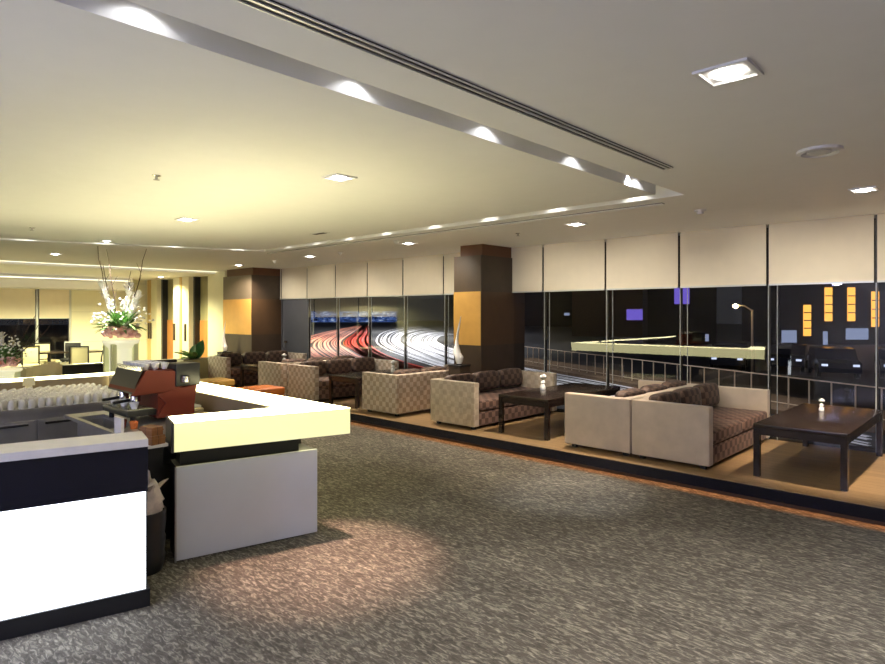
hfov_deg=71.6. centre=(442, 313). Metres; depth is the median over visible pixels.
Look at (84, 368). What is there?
wall
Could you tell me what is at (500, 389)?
seat cushion
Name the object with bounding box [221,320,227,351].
vase
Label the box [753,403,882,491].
coffee table
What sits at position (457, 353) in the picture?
vase
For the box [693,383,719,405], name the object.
cushion
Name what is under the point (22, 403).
drinking glass
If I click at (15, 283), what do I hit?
ceiling
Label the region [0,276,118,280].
diffuser
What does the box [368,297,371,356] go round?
window mullion
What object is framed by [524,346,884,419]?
railing
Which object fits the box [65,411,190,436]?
countertop
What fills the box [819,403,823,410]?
bottle
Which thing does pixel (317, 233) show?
ceiling vent
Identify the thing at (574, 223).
recessed light
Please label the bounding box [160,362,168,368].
espresso cup
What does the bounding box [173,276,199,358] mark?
pilaster
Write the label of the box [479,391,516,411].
seat cushion
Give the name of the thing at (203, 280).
wall
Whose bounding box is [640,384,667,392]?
cushion
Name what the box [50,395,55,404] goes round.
drinking glass
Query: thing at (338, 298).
window
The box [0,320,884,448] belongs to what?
road
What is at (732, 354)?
parked car
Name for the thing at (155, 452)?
base cabinet
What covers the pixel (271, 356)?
cushion
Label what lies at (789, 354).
parked car
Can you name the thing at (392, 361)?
bud vase
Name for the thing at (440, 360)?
lane stripes
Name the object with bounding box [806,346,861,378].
parked car
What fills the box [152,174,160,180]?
sprinkler
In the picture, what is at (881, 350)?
parked car
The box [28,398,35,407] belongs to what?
drinking glass
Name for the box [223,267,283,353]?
pillar
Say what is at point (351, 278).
roller blind
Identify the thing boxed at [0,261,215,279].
ceiling
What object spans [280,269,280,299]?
roller blind
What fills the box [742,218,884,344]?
building
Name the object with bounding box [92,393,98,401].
drinking glass
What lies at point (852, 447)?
window
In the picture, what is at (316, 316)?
building
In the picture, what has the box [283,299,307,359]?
door
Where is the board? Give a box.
[114,416,123,432]
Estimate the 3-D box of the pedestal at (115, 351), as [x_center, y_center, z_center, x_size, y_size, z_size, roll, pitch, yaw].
[-5.130,1.085,9.790,0.540,1.330,0.540,0,0,43]
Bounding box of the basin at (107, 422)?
[77,417,128,436]
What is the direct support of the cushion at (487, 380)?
on the sofa at (465, 399)
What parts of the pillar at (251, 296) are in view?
panel, panel, panel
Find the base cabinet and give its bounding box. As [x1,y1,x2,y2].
[148,442,167,494]
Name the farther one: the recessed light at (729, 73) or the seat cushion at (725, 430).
the seat cushion at (725, 430)
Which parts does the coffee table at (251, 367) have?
leg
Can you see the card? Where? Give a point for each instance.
(27, 382)
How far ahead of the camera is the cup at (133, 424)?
4.93 m
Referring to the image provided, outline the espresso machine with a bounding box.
[102,361,199,420]
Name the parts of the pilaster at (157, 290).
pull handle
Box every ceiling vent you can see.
[234,0,672,169]
[267,203,664,253]
[310,232,329,234]
[796,144,843,157]
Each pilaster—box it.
[147,279,167,359]
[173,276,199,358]
[208,271,226,355]
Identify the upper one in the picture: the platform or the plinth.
the plinth
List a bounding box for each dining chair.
[11,345,39,366]
[33,343,59,363]
[60,341,81,363]
[69,346,88,363]
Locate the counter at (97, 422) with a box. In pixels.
[65,411,190,539]
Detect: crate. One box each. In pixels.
[139,425,163,435]
[145,434,165,445]
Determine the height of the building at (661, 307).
14.400 m
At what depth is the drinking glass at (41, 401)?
6.10 m
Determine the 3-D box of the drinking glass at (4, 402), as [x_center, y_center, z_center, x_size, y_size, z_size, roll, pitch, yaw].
[-4.255,0.882,5.951,0.066,0.095,0.066,0,0,43]
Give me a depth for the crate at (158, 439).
4.13 m
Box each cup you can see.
[129,402,138,408]
[129,420,138,428]
[140,363,149,369]
[150,363,159,369]
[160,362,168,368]
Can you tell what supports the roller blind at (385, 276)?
hanging from the ceiling at (619, 72)
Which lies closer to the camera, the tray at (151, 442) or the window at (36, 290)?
the tray at (151, 442)
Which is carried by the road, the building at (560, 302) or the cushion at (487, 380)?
the building at (560, 302)
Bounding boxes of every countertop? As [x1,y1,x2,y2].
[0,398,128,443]
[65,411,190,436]
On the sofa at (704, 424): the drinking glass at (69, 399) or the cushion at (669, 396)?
the cushion at (669, 396)
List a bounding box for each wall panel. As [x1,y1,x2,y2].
[167,320,172,358]
[200,320,207,357]
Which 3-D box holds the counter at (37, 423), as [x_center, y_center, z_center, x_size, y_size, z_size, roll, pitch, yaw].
[-5.406,1.340,5.488,1.322,0.820,4.720,0,0,43]
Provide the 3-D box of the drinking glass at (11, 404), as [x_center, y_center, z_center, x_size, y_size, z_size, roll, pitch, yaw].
[-4.164,0.882,5.929,0.066,0.095,0.066,0,0,43]
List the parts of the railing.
post, post, rail, post, post, post, post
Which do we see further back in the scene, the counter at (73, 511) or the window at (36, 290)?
the window at (36, 290)
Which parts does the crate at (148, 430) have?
slat lid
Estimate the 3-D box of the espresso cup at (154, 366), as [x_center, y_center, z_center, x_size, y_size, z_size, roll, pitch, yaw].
[-2.516,0.462,5.368,0.080,0.055,0.078,0,0,43]
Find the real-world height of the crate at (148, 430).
0.055 m
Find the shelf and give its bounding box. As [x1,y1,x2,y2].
[194,410,211,413]
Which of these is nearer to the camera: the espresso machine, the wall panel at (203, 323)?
the espresso machine
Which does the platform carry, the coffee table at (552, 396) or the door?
the coffee table at (552, 396)
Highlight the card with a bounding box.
[23,377,34,387]
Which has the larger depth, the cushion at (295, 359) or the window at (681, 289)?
the cushion at (295, 359)
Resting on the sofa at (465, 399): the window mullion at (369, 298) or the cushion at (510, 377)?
the cushion at (510, 377)
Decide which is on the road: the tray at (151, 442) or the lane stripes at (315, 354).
the lane stripes at (315, 354)
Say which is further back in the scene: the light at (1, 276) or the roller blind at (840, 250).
the light at (1, 276)
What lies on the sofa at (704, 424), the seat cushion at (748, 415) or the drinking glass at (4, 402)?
the seat cushion at (748, 415)
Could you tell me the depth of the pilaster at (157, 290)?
19.36 m
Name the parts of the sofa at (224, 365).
armrest, seat, armrest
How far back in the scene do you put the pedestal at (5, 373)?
9.12 m
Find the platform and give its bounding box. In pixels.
[234,383,884,525]
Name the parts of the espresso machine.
portafilter handle, portafilter handle, panel, cup rail, panel, panel, steam knob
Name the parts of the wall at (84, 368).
cap rail, panel, panel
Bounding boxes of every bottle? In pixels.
[540,380,545,389]
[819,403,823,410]
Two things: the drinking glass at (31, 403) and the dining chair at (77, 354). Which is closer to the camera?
the drinking glass at (31, 403)
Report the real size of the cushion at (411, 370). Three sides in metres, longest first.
0.540 x 0.288 x 0.206 m
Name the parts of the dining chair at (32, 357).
seat, frame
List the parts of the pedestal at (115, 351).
plate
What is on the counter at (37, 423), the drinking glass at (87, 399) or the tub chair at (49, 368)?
the drinking glass at (87, 399)
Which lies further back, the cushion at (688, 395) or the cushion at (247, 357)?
the cushion at (247, 357)
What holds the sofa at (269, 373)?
on the platform
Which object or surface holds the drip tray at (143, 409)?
on the espresso machine
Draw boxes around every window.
[35,289,70,361]
[281,300,282,349]
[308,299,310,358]
[338,298,339,355]
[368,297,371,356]
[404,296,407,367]
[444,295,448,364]
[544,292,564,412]
[606,290,612,395]
[680,288,767,438]
[768,225,874,452]
[875,215,884,453]
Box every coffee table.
[240,362,280,386]
[329,368,420,408]
[498,383,619,440]
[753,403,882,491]
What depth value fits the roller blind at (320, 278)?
14.19 m
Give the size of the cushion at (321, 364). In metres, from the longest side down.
0.540 x 0.288 x 0.206 m
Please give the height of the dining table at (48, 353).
0.740 m
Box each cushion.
[218,353,241,365]
[231,366,257,375]
[242,351,265,363]
[266,350,287,361]
[281,358,306,362]
[299,360,326,374]
[307,357,330,360]
[319,375,354,388]
[326,358,351,373]
[332,355,354,358]
[351,357,374,371]
[393,368,421,373]
[421,366,446,371]
[444,373,473,381]
[472,370,499,390]
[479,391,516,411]
[484,386,534,393]
[497,368,522,386]
[615,388,645,396]
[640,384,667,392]
[649,391,680,402]
[662,380,686,387]
[673,387,701,404]
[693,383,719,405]
[712,406,766,431]
[713,418,741,444]
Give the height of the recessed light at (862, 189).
0.026 m
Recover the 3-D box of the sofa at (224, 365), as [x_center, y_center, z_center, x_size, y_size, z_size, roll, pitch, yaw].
[-4.193,1.230,14.029,0.834,0.700,2.020,0,0,43]
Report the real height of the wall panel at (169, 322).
1.550 m
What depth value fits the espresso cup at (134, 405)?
5.19 m
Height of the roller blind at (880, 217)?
0.768 m
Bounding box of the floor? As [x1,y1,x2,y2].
[0,422,884,663]
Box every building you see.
[311,311,397,321]
[447,242,605,326]
[572,265,642,336]
[643,235,716,343]
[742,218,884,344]
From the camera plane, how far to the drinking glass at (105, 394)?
6.50 m
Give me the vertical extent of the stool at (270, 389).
0.460 m
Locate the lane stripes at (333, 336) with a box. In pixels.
[318,326,361,356]
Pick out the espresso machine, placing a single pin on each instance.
(171, 391)
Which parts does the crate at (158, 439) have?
slat lid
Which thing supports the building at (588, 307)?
on the road
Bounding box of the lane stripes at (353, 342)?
[343,324,423,368]
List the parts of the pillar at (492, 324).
panel, panel, panel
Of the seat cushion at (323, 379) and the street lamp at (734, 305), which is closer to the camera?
the seat cushion at (323, 379)
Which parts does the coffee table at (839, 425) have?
leg, leg, leg, leg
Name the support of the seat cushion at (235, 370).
on the sofa at (224, 365)
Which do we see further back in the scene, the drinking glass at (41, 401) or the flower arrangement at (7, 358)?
the flower arrangement at (7, 358)
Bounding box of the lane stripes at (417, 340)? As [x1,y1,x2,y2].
[415,332,871,445]
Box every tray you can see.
[103,404,156,417]
[140,430,162,435]
[148,439,164,445]
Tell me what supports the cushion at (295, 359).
on the sofa at (269, 373)
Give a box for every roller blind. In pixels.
[0,288,34,318]
[39,289,68,318]
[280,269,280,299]
[281,267,306,299]
[307,264,334,298]
[335,261,366,297]
[367,258,402,296]
[403,254,442,295]
[444,252,459,294]
[511,245,542,292]
[543,239,604,291]
[606,232,677,289]
[680,224,766,287]
[769,214,873,285]
[877,213,884,281]
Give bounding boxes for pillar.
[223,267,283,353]
[454,244,524,373]
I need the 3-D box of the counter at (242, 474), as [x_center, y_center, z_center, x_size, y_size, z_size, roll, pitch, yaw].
[-4.535,1.250,4.207,4.570,1.000,6.260,0,0,43]
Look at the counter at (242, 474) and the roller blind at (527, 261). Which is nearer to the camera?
the counter at (242, 474)
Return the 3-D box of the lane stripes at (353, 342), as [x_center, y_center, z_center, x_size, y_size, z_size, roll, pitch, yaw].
[-11.353,3.043,103.071,118.789,0.011,93.819,0,0,44]
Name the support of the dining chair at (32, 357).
on the floor
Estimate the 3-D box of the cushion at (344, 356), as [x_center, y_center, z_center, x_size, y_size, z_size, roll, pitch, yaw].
[-2.071,1.028,12.843,0.206,0.288,0.540,8,6,43]
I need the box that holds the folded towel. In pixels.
[194,404,203,411]
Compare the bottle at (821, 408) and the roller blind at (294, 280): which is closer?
the bottle at (821, 408)
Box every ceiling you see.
[0,0,884,271]
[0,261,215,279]
[0,273,132,290]
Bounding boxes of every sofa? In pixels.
[208,350,306,384]
[258,355,357,394]
[288,357,398,401]
[362,364,448,415]
[431,368,556,429]
[565,380,697,455]
[632,383,769,468]
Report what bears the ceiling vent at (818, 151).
in the ceiling at (619, 72)
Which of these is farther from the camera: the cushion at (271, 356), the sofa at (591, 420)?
the cushion at (271, 356)
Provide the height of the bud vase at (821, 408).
0.138 m
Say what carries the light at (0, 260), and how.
attached to the ceiling at (619, 72)
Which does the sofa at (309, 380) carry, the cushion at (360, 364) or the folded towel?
the cushion at (360, 364)
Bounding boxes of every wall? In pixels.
[2,280,146,367]
[7,359,176,374]
[168,276,207,319]
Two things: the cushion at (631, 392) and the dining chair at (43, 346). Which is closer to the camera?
the cushion at (631, 392)
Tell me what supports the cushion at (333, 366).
on the sofa at (309, 380)
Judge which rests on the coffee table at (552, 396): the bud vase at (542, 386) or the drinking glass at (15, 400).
the bud vase at (542, 386)
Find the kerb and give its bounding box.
[524,358,884,434]
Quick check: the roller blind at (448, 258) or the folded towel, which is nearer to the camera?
the folded towel
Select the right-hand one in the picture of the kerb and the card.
the kerb
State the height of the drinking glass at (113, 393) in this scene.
0.095 m
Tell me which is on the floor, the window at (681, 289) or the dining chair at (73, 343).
the dining chair at (73, 343)
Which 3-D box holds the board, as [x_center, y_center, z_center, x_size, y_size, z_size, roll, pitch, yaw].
[-2.397,1.260,4.549,0.140,0.980,0.020,0,0,43]
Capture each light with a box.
[0,260,212,271]
[0,275,129,281]
[174,217,199,221]
[321,173,357,181]
[399,242,417,244]
[564,222,587,225]
[692,57,763,87]
[848,186,879,193]
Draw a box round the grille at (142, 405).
[106,402,152,410]
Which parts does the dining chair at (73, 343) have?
frame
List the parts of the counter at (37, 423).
handle, door, door, handle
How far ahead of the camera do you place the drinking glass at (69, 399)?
6.26 m
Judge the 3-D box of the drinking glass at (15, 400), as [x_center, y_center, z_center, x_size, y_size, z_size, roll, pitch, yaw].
[-4.201,0.882,6.018,0.066,0.095,0.066,0,0,43]
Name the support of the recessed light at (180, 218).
in the ceiling at (619, 72)
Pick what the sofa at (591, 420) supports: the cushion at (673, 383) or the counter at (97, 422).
the cushion at (673, 383)
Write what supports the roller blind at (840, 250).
attached to the window at (852, 447)
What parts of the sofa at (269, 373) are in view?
armrest, backrest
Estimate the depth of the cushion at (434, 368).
10.07 m
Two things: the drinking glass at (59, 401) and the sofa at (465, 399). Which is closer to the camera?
the drinking glass at (59, 401)
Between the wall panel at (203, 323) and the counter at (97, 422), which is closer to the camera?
the counter at (97, 422)
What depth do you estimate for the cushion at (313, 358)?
12.32 m
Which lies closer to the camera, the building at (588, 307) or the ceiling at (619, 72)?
the ceiling at (619, 72)
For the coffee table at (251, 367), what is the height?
0.510 m
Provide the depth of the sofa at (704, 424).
6.58 m
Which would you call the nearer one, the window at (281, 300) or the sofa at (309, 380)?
the sofa at (309, 380)
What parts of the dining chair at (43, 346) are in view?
seat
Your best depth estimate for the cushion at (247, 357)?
14.06 m
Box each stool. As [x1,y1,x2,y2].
[200,377,234,387]
[238,385,284,395]
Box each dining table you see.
[40,350,68,361]
[68,350,102,352]
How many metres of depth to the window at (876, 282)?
6.96 m
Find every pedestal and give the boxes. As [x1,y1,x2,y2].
[0,368,22,378]
[102,339,139,372]
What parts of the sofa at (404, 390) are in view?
armrest, backrest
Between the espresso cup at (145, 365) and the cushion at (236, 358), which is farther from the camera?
the cushion at (236, 358)
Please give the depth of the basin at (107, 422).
5.51 m
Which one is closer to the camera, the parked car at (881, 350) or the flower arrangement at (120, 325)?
the flower arrangement at (120, 325)
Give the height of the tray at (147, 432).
0.030 m
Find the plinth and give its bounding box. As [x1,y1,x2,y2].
[448,364,470,374]
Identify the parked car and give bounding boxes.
[709,342,747,370]
[766,343,807,371]
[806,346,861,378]
[874,347,884,378]
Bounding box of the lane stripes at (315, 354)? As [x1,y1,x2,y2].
[311,325,359,358]
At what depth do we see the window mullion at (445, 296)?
11.56 m
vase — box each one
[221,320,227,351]
[391,360,395,371]
[453,317,462,364]
[540,374,545,389]
[818,398,824,410]
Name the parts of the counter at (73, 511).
light panel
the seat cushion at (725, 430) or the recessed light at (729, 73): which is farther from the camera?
the seat cushion at (725, 430)
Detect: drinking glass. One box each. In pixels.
[1,400,7,409]
[7,400,14,409]
[12,399,17,408]
[18,399,25,408]
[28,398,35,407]
[38,397,44,406]
[46,397,52,406]
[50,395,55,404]
[56,396,63,405]
[66,395,72,404]
[73,394,79,403]
[84,393,90,402]
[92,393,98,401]
[102,392,107,398]
[110,391,116,396]
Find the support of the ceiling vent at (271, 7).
in the ceiling at (619, 72)
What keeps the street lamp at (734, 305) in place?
on the road
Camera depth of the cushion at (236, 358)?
13.73 m
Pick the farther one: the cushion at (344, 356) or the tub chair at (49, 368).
the cushion at (344, 356)
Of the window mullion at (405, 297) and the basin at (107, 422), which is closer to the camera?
the basin at (107, 422)
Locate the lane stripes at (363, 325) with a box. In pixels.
[343,325,417,368]
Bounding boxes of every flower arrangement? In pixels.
[0,315,48,367]
[90,249,153,338]
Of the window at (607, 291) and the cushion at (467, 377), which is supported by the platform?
the window at (607, 291)
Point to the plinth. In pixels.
(453, 368)
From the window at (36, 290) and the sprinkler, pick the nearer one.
the sprinkler
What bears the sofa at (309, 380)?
on the platform
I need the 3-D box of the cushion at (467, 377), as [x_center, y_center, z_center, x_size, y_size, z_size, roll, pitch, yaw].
[0.248,1.028,8.988,0.206,0.288,0.540,-8,-6,43]
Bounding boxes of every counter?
[0,372,349,562]
[0,431,149,640]
[65,411,190,539]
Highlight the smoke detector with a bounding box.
[694,209,705,214]
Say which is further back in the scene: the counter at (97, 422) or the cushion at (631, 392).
the cushion at (631, 392)
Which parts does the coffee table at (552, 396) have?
leg, leg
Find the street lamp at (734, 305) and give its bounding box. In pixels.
[733,304,753,371]
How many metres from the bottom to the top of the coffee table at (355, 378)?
0.510 m
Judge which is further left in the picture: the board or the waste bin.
the board
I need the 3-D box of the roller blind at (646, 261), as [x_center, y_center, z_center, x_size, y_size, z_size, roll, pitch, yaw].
[2.854,-0.734,8.837,1.085,0.768,0.030,0,0,43]
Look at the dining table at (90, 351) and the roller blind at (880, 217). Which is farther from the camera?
the dining table at (90, 351)
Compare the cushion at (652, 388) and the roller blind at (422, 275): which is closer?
the cushion at (652, 388)
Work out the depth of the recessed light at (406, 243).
9.71 m
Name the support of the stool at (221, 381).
on the floor
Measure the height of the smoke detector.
0.050 m
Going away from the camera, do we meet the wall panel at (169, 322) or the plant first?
the plant
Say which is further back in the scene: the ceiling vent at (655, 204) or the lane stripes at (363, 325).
the lane stripes at (363, 325)
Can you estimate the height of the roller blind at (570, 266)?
0.768 m
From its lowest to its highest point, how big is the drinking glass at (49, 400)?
0.095 m
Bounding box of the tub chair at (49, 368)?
[20,362,61,377]
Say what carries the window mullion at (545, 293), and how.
on the platform
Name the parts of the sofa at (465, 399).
armrest, backrest, seat, armrest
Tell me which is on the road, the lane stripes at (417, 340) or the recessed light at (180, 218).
the lane stripes at (417, 340)
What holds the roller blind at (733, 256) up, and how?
hanging from the ceiling at (619, 72)
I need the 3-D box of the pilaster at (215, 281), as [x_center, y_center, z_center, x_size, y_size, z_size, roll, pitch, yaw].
[-5.989,0.316,16.643,1.000,2.869,0.300,0,0,43]
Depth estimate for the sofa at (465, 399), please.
8.77 m
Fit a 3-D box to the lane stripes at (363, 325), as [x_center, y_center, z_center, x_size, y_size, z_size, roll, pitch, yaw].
[-11.198,3.043,101.039,115.755,0.011,91.135,0,0,44]
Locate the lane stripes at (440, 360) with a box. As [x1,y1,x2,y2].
[376,326,453,366]
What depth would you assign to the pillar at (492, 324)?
10.07 m
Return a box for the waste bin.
[147,470,167,575]
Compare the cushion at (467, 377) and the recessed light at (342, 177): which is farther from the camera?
the cushion at (467, 377)
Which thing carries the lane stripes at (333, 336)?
on the road
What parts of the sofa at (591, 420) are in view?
armrest, backrest, armrest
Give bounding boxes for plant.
[174,340,218,378]
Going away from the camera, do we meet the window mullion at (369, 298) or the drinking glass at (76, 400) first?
the drinking glass at (76, 400)
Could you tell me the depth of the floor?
3.96 m
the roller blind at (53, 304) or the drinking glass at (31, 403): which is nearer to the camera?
the drinking glass at (31, 403)
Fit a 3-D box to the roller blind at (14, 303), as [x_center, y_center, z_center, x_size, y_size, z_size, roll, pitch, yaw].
[-12.390,-0.275,16.817,0.028,0.850,2.100,0,0,43]
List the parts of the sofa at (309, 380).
armrest, backrest, seat, armrest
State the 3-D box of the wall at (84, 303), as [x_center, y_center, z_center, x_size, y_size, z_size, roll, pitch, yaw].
[-14.182,0.100,15.127,0.200,3.300,14.420,0,0,43]
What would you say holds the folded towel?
on the shelf
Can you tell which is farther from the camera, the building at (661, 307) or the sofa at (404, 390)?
the building at (661, 307)
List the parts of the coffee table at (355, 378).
leg, leg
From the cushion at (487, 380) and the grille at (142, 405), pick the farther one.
the cushion at (487, 380)

